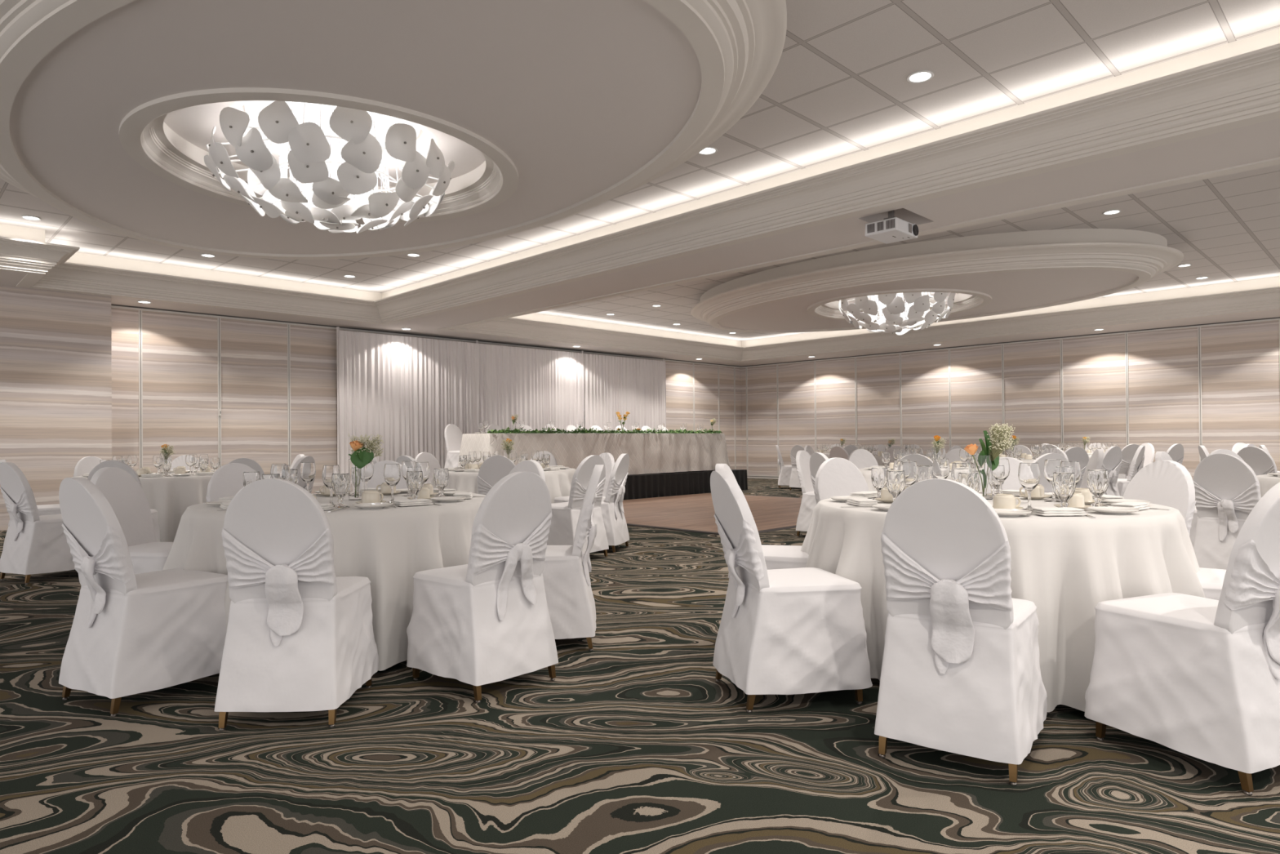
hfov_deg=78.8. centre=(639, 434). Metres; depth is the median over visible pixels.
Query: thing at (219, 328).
trim
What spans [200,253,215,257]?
recessed light
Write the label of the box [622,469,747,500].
stage
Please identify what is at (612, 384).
curtain
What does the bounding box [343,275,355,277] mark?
recessed light
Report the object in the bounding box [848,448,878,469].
banquet chair
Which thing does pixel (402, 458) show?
banquet chair
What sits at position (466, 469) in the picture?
napkin
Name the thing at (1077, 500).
coffee cup
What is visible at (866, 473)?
tablecloth
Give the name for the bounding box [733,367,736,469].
trim
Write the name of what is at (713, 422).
breath
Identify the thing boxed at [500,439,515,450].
breath
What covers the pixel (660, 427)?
water goblet
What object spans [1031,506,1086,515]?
napkin
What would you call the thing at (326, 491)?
coffee cup
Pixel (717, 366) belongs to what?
trim
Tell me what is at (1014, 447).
wine glass
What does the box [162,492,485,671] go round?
tablecloth
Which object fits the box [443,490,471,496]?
plate
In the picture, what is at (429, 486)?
coffee cup
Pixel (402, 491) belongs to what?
plate
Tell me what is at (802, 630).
banquet chair
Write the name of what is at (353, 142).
chandelier
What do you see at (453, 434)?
banquet chair
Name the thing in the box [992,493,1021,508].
coffee cup
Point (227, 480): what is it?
banquet chair
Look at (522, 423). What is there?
wine glass
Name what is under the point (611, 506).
banquet chair
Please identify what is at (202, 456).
wine glass
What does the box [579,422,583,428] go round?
wine glass
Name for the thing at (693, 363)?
trim
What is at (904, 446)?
wine glass
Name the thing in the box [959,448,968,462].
wine glass
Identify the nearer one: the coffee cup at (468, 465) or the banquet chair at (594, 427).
the coffee cup at (468, 465)
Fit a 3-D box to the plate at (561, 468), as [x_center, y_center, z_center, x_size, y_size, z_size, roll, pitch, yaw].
[-0.869,0.367,8.585,0.182,0.020,0.182,0,0,-12]
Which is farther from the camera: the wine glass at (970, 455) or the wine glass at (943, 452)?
the wine glass at (943, 452)
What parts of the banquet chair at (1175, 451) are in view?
sash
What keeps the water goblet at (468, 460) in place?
on the tablecloth at (558, 482)
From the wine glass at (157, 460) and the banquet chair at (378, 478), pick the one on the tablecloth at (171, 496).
the wine glass at (157, 460)
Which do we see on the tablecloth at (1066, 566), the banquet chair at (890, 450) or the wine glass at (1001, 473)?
the wine glass at (1001, 473)
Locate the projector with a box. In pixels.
[864,209,918,244]
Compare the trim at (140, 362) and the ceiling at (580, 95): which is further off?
the trim at (140, 362)
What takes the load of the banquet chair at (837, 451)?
on the floor
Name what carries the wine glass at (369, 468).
on the tablecloth at (387, 545)
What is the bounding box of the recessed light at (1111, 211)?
[1102,209,1120,214]
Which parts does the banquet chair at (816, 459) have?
sash, seat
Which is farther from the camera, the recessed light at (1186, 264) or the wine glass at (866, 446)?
the wine glass at (866, 446)
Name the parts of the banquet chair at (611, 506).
leg, sash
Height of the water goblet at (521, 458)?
0.163 m
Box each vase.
[160,453,169,475]
[348,458,364,500]
[503,448,511,458]
[931,446,940,453]
[973,454,992,499]
[1009,443,1016,457]
[1081,441,1087,452]
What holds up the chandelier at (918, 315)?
hanging from the ceiling at (924, 293)
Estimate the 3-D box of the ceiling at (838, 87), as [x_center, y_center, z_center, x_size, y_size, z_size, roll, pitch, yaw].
[-2.324,-2.420,5.934,7.100,0.020,12.630,0,-1,-45]
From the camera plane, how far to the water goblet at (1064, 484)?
3.19 m
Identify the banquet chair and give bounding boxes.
[0,459,61,547]
[0,462,75,584]
[58,476,227,716]
[73,456,102,476]
[87,460,159,542]
[90,466,173,573]
[169,454,200,471]
[205,462,262,502]
[213,478,378,731]
[228,457,264,476]
[289,453,304,469]
[291,455,315,493]
[364,460,408,488]
[372,454,377,463]
[395,455,426,483]
[406,471,558,703]
[414,452,440,483]
[444,423,462,468]
[476,455,515,494]
[485,424,503,433]
[508,459,545,481]
[520,424,533,433]
[530,450,557,466]
[542,464,604,651]
[546,454,608,557]
[554,452,614,502]
[564,425,577,433]
[567,453,629,553]
[591,425,602,433]
[615,425,626,431]
[640,426,653,431]
[710,470,872,712]
[715,463,808,577]
[775,444,791,488]
[789,444,804,490]
[795,450,816,537]
[804,445,814,455]
[809,452,828,493]
[813,457,868,504]
[829,445,848,460]
[844,444,857,455]
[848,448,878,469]
[871,444,886,454]
[874,478,1047,786]
[885,445,903,466]
[900,453,935,483]
[914,444,923,455]
[943,448,969,463]
[946,445,961,452]
[992,457,1025,493]
[1006,444,1033,457]
[1032,453,1067,493]
[1038,448,1068,461]
[1039,444,1059,454]
[1064,446,1088,488]
[1080,448,1103,494]
[1084,482,1279,795]
[1101,446,1121,496]
[1116,445,1145,497]
[1117,444,1144,479]
[1123,460,1195,534]
[1140,443,1155,467]
[1155,451,1197,547]
[1166,444,1183,464]
[1192,453,1261,569]
[1195,567,1226,599]
[1198,445,1208,460]
[1208,448,1244,462]
[1231,442,1279,472]
[1237,446,1277,475]
[1243,444,1257,448]
[1258,444,1270,454]
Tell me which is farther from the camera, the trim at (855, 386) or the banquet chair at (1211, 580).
the trim at (855, 386)
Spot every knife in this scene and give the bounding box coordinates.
[328,507,348,511]
[840,506,872,507]
[1149,507,1170,510]
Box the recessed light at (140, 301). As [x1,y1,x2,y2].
[137,300,151,303]
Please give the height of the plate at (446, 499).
0.020 m
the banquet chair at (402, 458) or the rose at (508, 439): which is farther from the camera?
the rose at (508, 439)
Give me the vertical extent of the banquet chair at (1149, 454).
0.922 m
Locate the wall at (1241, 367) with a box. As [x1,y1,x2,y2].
[741,320,1279,479]
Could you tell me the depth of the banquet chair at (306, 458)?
7.67 m
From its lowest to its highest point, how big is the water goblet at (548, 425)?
0.163 m
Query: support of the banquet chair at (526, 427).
on the stage
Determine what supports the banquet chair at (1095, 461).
on the floor
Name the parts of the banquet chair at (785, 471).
sash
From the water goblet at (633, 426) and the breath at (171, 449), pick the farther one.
the water goblet at (633, 426)
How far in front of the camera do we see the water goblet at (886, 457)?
7.75 m
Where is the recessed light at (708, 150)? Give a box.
[698,146,717,155]
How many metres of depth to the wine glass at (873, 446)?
13.40 m
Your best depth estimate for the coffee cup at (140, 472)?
7.50 m
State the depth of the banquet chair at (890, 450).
12.70 m
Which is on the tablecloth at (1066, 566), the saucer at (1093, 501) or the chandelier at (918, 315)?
the saucer at (1093, 501)
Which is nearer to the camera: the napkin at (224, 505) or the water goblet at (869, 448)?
the napkin at (224, 505)
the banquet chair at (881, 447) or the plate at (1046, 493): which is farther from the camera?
the banquet chair at (881, 447)
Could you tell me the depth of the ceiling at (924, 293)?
12.90 m
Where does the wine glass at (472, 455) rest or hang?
on the tablecloth at (558, 482)
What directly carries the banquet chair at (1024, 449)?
on the floor
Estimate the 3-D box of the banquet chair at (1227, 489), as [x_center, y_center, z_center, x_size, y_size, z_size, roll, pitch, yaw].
[4.236,0.590,5.517,0.580,0.922,0.502,0,0,-33]
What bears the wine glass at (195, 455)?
on the tablecloth at (171, 496)
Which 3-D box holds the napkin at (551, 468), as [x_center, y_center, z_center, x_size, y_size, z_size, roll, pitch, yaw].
[-0.933,0.360,8.297,0.100,0.028,0.172,-1,0,30]
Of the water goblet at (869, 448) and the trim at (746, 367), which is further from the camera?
the trim at (746, 367)
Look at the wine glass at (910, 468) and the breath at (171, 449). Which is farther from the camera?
the breath at (171, 449)
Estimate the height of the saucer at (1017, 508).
0.018 m
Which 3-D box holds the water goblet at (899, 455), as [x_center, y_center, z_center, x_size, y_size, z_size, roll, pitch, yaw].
[2.476,0.259,7.388,0.085,0.163,0.086,-1,0,18]
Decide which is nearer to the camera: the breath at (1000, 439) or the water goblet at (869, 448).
the breath at (1000, 439)
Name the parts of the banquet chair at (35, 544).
leg, sash, leg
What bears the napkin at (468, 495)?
on the tablecloth at (387, 545)
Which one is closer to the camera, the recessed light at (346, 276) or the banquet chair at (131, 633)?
the banquet chair at (131, 633)
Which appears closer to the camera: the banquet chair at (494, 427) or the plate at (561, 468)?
the plate at (561, 468)
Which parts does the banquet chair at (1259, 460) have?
sash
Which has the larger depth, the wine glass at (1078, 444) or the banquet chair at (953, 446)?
the wine glass at (1078, 444)
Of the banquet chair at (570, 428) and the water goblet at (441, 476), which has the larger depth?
the banquet chair at (570, 428)
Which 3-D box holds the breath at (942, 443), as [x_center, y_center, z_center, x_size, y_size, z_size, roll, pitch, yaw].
[2.929,0.177,7.641,0.136,0.295,0.147,0,0,-15]
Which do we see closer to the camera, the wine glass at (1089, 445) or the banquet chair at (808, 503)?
the banquet chair at (808, 503)
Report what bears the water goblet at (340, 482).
on the tablecloth at (387, 545)
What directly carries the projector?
hanging from the ceiling at (1260, 141)
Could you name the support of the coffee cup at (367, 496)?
on the saucer at (382, 501)
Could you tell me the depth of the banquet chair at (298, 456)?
8.83 m
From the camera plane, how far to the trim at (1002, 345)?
16.33 m
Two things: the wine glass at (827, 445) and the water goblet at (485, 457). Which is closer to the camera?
the water goblet at (485, 457)
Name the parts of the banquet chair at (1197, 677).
leg, leg, sash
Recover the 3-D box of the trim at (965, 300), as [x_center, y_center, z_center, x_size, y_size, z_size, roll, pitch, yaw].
[4.024,-2.138,12.243,2.739,0.270,2.739,0,0,-27]
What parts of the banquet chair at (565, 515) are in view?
sash, leg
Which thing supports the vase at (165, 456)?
on the tablecloth at (171, 496)
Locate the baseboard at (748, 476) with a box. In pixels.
[746,475,778,479]
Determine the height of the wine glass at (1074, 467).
0.202 m
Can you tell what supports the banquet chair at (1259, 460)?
on the floor
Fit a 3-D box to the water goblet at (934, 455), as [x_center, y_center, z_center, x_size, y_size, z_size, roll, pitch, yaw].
[2.727,0.256,7.158,0.087,0.163,0.088,-1,0,1]
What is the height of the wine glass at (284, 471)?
0.202 m
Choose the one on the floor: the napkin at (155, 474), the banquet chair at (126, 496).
the banquet chair at (126, 496)
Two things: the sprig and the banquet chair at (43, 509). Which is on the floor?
the banquet chair at (43, 509)
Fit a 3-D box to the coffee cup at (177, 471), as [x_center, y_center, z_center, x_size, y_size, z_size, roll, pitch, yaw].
[-4.542,0.364,7.696,0.092,0.066,0.104,0,0,-26]
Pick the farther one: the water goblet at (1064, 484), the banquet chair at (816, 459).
the banquet chair at (816, 459)
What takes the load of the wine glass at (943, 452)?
on the tablecloth at (866, 473)
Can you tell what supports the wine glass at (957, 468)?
on the tablecloth at (1066, 566)
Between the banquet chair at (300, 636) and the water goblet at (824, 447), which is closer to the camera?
the banquet chair at (300, 636)
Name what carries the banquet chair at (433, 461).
on the floor
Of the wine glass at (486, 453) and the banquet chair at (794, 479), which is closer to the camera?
the wine glass at (486, 453)
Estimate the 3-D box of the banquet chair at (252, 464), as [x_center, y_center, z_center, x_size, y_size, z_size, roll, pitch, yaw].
[-3.637,0.668,7.080,0.494,0.922,0.585,0,0,-38]
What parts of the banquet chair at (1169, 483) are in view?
sash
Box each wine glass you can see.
[111,455,121,460]
[121,455,132,466]
[130,454,137,468]
[152,455,162,473]
[185,454,195,475]
[188,453,197,473]
[199,454,208,460]
[270,463,286,473]
[272,465,290,480]
[299,462,315,491]
[321,464,340,506]
[364,461,373,490]
[383,463,400,503]
[401,461,415,496]
[413,462,430,486]
[468,451,476,464]
[475,451,481,464]
[482,451,490,459]
[483,420,488,433]
[494,450,502,455]
[508,451,516,462]
[519,421,524,433]
[520,450,528,460]
[531,451,539,461]
[537,450,543,463]
[550,421,555,428]
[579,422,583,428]
[606,422,611,429]
[825,443,829,453]
[864,444,869,450]
[871,444,875,456]
[893,448,901,459]
[893,459,909,470]
[898,461,918,487]
[900,448,910,455]
[902,444,907,448]
[909,448,917,453]
[926,448,936,459]
[932,458,950,478]
[940,448,946,458]
[951,462,972,481]
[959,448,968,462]
[968,453,972,468]
[992,458,1009,497]
[1009,444,1016,457]
[1017,462,1040,511]
[1031,444,1036,458]
[1032,444,1039,459]
[1039,444,1046,451]
[1043,459,1062,502]
[1057,442,1062,449]
[1059,461,1081,484]
[1062,442,1066,450]
[1076,442,1081,447]
[1087,442,1093,453]
[1096,442,1102,448]
[1102,442,1107,451]
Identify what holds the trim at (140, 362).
attached to the wall at (180, 352)
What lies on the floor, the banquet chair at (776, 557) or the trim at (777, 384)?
the banquet chair at (776, 557)
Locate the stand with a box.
[336,326,664,466]
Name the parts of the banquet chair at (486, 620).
leg, leg, sash, leg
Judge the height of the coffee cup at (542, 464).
0.066 m
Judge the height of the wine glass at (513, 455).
0.202 m
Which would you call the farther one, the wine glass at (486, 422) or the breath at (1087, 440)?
the breath at (1087, 440)
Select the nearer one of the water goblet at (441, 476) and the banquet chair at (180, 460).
the water goblet at (441, 476)
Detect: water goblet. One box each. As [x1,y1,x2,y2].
[118,459,127,464]
[161,459,171,476]
[193,457,199,472]
[198,458,208,472]
[210,457,219,471]
[243,471,261,486]
[262,473,279,479]
[289,469,298,484]
[331,473,350,508]
[405,471,423,499]
[433,468,448,497]
[458,455,466,469]
[462,454,470,463]
[478,422,484,433]
[483,455,490,462]
[515,423,520,429]
[517,455,525,462]
[542,454,550,467]
[546,423,551,430]
[604,424,608,430]
[631,424,635,431]
[657,425,662,431]
[822,445,826,453]
[867,446,872,453]
[871,467,888,499]
[881,453,890,467]
[885,470,906,501]
[896,453,906,459]
[915,446,920,453]
[916,465,933,481]
[931,453,941,461]
[958,472,980,492]
[971,453,979,464]
[992,475,1004,497]
[1005,448,1009,457]
[1014,448,1022,459]
[1040,447,1048,452]
[1052,472,1075,506]
[1086,469,1109,506]
[1091,444,1097,451]
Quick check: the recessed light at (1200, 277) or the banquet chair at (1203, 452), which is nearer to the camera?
the banquet chair at (1203, 452)
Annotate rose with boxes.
[348,440,373,468]
[505,438,511,448]
[933,435,941,445]
[964,444,999,470]
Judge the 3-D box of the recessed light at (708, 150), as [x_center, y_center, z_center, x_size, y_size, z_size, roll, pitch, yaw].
[0.573,-2.425,6.655,0.176,0.009,0.176,0,-1,-45]
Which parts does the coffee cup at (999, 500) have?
handle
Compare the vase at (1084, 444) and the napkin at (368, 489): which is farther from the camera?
the vase at (1084, 444)
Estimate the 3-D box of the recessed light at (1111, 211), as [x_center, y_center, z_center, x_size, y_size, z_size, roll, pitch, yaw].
[5.199,-2.452,8.588,0.176,0.009,0.176,0,-1,-45]
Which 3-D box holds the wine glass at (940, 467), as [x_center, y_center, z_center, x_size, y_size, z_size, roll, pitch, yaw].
[1.565,0.225,4.050,0.086,0.202,0.086,-1,0,20]
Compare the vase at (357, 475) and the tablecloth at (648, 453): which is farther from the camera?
the tablecloth at (648, 453)
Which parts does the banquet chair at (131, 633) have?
leg, sash, leg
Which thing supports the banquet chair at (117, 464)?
on the floor
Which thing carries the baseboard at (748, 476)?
attached to the wall at (1241, 367)
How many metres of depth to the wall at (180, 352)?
12.24 m
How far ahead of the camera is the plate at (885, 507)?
3.41 m
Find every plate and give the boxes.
[171,473,192,476]
[204,500,231,506]
[352,502,392,509]
[395,488,408,493]
[430,496,466,502]
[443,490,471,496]
[450,469,465,471]
[559,466,569,469]
[829,496,867,502]
[871,503,891,511]
[994,508,1031,516]
[1044,492,1057,497]
[1087,506,1140,514]
[1103,498,1150,503]
[1266,472,1279,475]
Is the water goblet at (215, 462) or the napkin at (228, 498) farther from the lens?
the water goblet at (215, 462)
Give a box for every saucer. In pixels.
[317,493,336,496]
[355,500,386,503]
[381,490,400,495]
[407,496,435,499]
[875,497,893,502]
[993,506,1023,509]
[1018,494,1050,499]
[1053,504,1092,509]
[1084,499,1094,504]
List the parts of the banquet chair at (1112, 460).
sash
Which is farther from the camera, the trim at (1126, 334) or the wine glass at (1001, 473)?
the trim at (1126, 334)
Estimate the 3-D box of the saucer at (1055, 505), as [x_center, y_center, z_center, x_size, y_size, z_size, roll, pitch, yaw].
[1.845,0.310,3.323,0.146,0.018,0.146,0,0,-30]
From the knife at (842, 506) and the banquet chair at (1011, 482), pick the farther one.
the banquet chair at (1011, 482)
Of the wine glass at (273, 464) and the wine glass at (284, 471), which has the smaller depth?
the wine glass at (284, 471)
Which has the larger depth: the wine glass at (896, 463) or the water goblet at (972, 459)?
the water goblet at (972, 459)
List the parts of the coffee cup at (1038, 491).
handle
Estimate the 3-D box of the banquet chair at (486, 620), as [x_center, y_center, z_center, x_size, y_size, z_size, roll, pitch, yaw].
[-0.678,0.618,3.438,0.585,0.922,0.494,-1,-1,40]
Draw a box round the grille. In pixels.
[908,222,911,232]
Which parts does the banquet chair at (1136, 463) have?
sash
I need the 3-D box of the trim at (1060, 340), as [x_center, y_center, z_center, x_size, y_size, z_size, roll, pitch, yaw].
[8.410,-0.451,15.530,0.012,2.905,0.044,0,-1,-45]
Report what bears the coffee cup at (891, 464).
on the saucer
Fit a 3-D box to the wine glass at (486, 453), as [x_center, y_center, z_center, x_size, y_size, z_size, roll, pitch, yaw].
[-1.618,0.281,8.221,0.086,0.202,0.086,-1,0,29]
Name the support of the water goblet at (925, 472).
on the tablecloth at (1066, 566)
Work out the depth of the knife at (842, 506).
3.52 m
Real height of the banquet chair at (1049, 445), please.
0.922 m
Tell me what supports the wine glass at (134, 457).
on the tablecloth at (171, 496)
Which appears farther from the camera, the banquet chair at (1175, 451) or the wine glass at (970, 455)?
the banquet chair at (1175, 451)
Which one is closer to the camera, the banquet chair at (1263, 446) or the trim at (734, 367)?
the banquet chair at (1263, 446)
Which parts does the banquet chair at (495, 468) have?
sash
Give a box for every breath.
[159,444,175,456]
[347,433,384,457]
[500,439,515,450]
[510,413,519,423]
[710,418,716,426]
[888,438,895,444]
[931,437,946,450]
[986,422,1014,460]
[1009,436,1019,444]
[1082,436,1090,442]
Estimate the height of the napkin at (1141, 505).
0.028 m
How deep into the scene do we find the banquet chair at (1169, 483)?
3.94 m
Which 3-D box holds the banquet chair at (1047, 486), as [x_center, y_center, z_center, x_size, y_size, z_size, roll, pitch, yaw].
[3.179,0.604,6.315,0.515,0.922,0.597,0,0,-5]
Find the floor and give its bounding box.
[0,478,1279,853]
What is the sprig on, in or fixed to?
in the vase at (983, 464)
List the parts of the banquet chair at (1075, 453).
sash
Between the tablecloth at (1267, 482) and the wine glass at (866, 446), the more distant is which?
the wine glass at (866, 446)
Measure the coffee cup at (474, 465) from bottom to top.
0.066 m
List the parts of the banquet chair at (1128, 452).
sash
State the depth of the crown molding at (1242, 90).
6.86 m
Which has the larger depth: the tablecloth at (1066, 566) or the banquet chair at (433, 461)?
the banquet chair at (433, 461)
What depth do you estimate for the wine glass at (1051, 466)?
3.72 m
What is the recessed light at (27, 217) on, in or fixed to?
in the ceiling at (838, 87)
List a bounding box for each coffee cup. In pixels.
[135,469,149,475]
[140,466,150,472]
[173,466,186,471]
[174,468,185,474]
[200,466,210,472]
[319,484,333,493]
[361,490,383,502]
[376,482,395,492]
[417,486,430,498]
[423,483,433,493]
[464,463,471,468]
[470,463,480,468]
[540,462,548,467]
[880,487,893,499]
[888,462,893,468]
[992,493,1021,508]
[1019,453,1026,457]
[1019,484,1044,496]
[1024,454,1032,459]
[1067,492,1084,506]
[1074,488,1092,501]
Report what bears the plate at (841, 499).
on the tablecloth at (1066, 566)
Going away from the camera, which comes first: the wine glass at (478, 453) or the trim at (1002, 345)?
the wine glass at (478, 453)
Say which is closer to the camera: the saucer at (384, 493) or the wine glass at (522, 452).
the saucer at (384, 493)
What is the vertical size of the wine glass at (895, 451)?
0.202 m
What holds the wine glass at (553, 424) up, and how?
on the tablecloth at (648, 453)
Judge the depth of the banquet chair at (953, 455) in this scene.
8.91 m
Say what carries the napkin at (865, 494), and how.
on the tablecloth at (1066, 566)
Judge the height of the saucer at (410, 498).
0.018 m
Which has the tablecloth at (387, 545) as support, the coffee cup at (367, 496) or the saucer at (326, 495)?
the saucer at (326, 495)
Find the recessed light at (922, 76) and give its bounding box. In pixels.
[906,70,933,83]
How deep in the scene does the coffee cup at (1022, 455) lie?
11.27 m
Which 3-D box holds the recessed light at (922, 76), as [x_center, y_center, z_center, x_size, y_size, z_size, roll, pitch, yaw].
[1.915,-2.445,5.325,0.176,0.009,0.176,0,-1,-45]
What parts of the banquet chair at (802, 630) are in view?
leg, sash, leg, leg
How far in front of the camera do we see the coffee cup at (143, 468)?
8.18 m
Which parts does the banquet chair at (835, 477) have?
sash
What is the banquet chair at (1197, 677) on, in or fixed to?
on the floor
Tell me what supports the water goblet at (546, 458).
on the tablecloth at (558, 482)
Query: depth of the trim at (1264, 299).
14.36 m
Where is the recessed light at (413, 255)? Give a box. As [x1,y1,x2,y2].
[406,253,420,257]
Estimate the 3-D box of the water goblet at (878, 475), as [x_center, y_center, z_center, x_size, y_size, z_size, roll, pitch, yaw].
[1.205,0.247,3.914,0.085,0.163,0.086,0,0,-28]
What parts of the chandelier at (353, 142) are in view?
canopy plate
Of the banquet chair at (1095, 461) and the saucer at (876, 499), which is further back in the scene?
the banquet chair at (1095, 461)
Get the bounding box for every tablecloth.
[71,472,212,542]
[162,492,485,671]
[431,467,575,503]
[457,433,730,475]
[800,493,1205,712]
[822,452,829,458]
[859,468,974,491]
[872,454,926,466]
[1016,457,1035,462]
[1256,474,1279,497]
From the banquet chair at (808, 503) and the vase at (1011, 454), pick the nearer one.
the banquet chair at (808, 503)
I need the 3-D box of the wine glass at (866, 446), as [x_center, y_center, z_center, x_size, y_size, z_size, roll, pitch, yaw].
[4.003,0.269,13.736,0.086,0.202,0.086,-1,0,34]
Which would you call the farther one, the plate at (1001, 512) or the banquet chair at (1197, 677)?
the plate at (1001, 512)
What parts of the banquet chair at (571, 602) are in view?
sash, leg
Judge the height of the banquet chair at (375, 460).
0.922 m
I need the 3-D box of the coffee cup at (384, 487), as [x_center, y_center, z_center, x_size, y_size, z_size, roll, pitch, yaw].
[-1.500,0.317,4.627,0.104,0.066,0.092,0,-1,-40]
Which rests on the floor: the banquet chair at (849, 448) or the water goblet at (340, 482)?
the banquet chair at (849, 448)
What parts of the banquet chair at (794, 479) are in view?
sash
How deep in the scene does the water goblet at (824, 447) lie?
16.34 m
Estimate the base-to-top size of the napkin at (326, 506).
0.028 m
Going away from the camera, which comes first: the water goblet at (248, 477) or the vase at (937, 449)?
the water goblet at (248, 477)
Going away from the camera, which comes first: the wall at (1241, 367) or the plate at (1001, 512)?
the plate at (1001, 512)
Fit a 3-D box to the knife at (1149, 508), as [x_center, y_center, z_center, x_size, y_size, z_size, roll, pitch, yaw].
[2.168,0.314,3.351,0.016,0.003,0.205,0,0,-27]
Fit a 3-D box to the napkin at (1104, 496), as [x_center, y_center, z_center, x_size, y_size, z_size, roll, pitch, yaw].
[2.223,0.302,3.720,0.100,0.028,0.172,-1,0,3]
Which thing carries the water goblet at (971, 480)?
on the tablecloth at (1066, 566)
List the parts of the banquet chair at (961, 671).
leg, sash, leg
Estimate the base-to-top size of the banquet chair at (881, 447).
0.922 m
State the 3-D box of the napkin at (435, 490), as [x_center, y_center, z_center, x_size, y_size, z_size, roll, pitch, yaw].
[-1.188,0.338,4.687,0.172,0.028,0.100,-1,0,39]
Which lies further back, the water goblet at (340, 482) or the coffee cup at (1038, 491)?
the coffee cup at (1038, 491)
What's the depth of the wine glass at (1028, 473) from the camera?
3.28 m
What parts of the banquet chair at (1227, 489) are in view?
sash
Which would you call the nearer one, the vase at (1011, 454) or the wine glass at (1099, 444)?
the vase at (1011, 454)
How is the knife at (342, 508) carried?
on the tablecloth at (387, 545)
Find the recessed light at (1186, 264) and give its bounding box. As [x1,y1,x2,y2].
[1177,263,1191,266]
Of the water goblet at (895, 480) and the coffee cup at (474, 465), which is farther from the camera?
the coffee cup at (474, 465)
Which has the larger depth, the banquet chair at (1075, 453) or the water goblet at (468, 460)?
the banquet chair at (1075, 453)
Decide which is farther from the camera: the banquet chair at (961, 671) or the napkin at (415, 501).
the napkin at (415, 501)
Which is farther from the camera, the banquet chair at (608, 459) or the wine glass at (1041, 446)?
the wine glass at (1041, 446)
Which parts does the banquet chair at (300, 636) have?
leg, sash, leg, leg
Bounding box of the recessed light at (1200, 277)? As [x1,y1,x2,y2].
[1195,276,1208,279]
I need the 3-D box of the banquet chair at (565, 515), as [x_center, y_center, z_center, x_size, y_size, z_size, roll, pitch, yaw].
[-0.601,0.641,6.975,0.581,0.922,0.502,-1,-1,40]
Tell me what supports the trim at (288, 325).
attached to the wall at (180, 352)
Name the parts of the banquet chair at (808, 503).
sash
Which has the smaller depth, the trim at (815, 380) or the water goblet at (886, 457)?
the water goblet at (886, 457)
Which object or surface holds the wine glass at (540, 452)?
on the tablecloth at (558, 482)
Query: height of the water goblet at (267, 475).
0.163 m
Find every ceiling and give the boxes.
[0,0,1279,293]
[0,118,1279,366]
[8,0,702,254]
[164,100,485,186]
[534,164,1279,341]
[717,269,1138,330]
[836,292,958,302]
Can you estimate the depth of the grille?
6.94 m
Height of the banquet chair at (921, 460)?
0.922 m
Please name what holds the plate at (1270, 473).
on the tablecloth at (1267, 482)
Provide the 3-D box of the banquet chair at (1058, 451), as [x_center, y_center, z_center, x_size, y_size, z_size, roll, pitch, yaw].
[4.358,0.608,8.482,0.585,0.922,0.505,0,0,-31]
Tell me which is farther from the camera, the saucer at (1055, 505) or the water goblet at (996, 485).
the water goblet at (996, 485)
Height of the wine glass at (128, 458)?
0.202 m
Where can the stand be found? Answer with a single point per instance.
(337, 327)
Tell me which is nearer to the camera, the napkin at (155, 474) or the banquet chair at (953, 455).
the napkin at (155, 474)
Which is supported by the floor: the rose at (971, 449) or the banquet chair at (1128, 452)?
the banquet chair at (1128, 452)
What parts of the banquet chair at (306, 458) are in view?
sash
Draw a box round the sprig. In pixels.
[978,430,991,455]
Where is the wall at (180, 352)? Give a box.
[111,307,742,493]
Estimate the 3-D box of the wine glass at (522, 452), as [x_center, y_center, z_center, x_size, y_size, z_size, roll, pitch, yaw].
[-1.325,0.283,8.924,0.086,0.202,0.086,-1,0,30]
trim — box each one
[0,0,786,259]
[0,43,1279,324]
[111,303,1279,368]
[119,87,518,222]
[138,310,142,469]
[217,317,221,468]
[287,324,290,467]
[436,156,1279,361]
[690,228,1183,332]
[693,363,694,431]
[717,365,719,430]
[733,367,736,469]
[746,367,748,475]
[776,364,779,475]
[807,288,991,320]
[813,361,816,451]
[854,357,857,443]
[899,353,902,447]
[947,349,951,448]
[1001,344,1004,454]
[1059,339,1063,450]
[1124,333,1128,445]
[1197,326,1202,462]
[1279,320,1279,365]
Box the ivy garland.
[486,425,722,433]
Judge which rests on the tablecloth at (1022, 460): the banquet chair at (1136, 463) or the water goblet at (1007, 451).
the water goblet at (1007, 451)
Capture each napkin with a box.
[141,473,163,477]
[195,471,214,475]
[218,495,234,501]
[220,502,230,509]
[319,502,334,510]
[364,488,380,490]
[392,498,433,506]
[433,488,455,493]
[453,492,472,498]
[463,468,479,471]
[544,466,559,470]
[846,497,878,506]
[849,491,877,497]
[1002,489,1024,495]
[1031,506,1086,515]
[1092,494,1124,501]
[1111,501,1150,510]
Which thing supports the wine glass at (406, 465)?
on the tablecloth at (387, 545)
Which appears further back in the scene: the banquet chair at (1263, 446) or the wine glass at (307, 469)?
the banquet chair at (1263, 446)
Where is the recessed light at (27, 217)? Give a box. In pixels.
[20,215,41,220]
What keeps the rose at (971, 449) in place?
on the vase at (983, 464)
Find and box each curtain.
[338,329,479,473]
[478,343,584,433]
[584,353,666,433]
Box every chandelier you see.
[204,100,454,233]
[838,292,955,335]

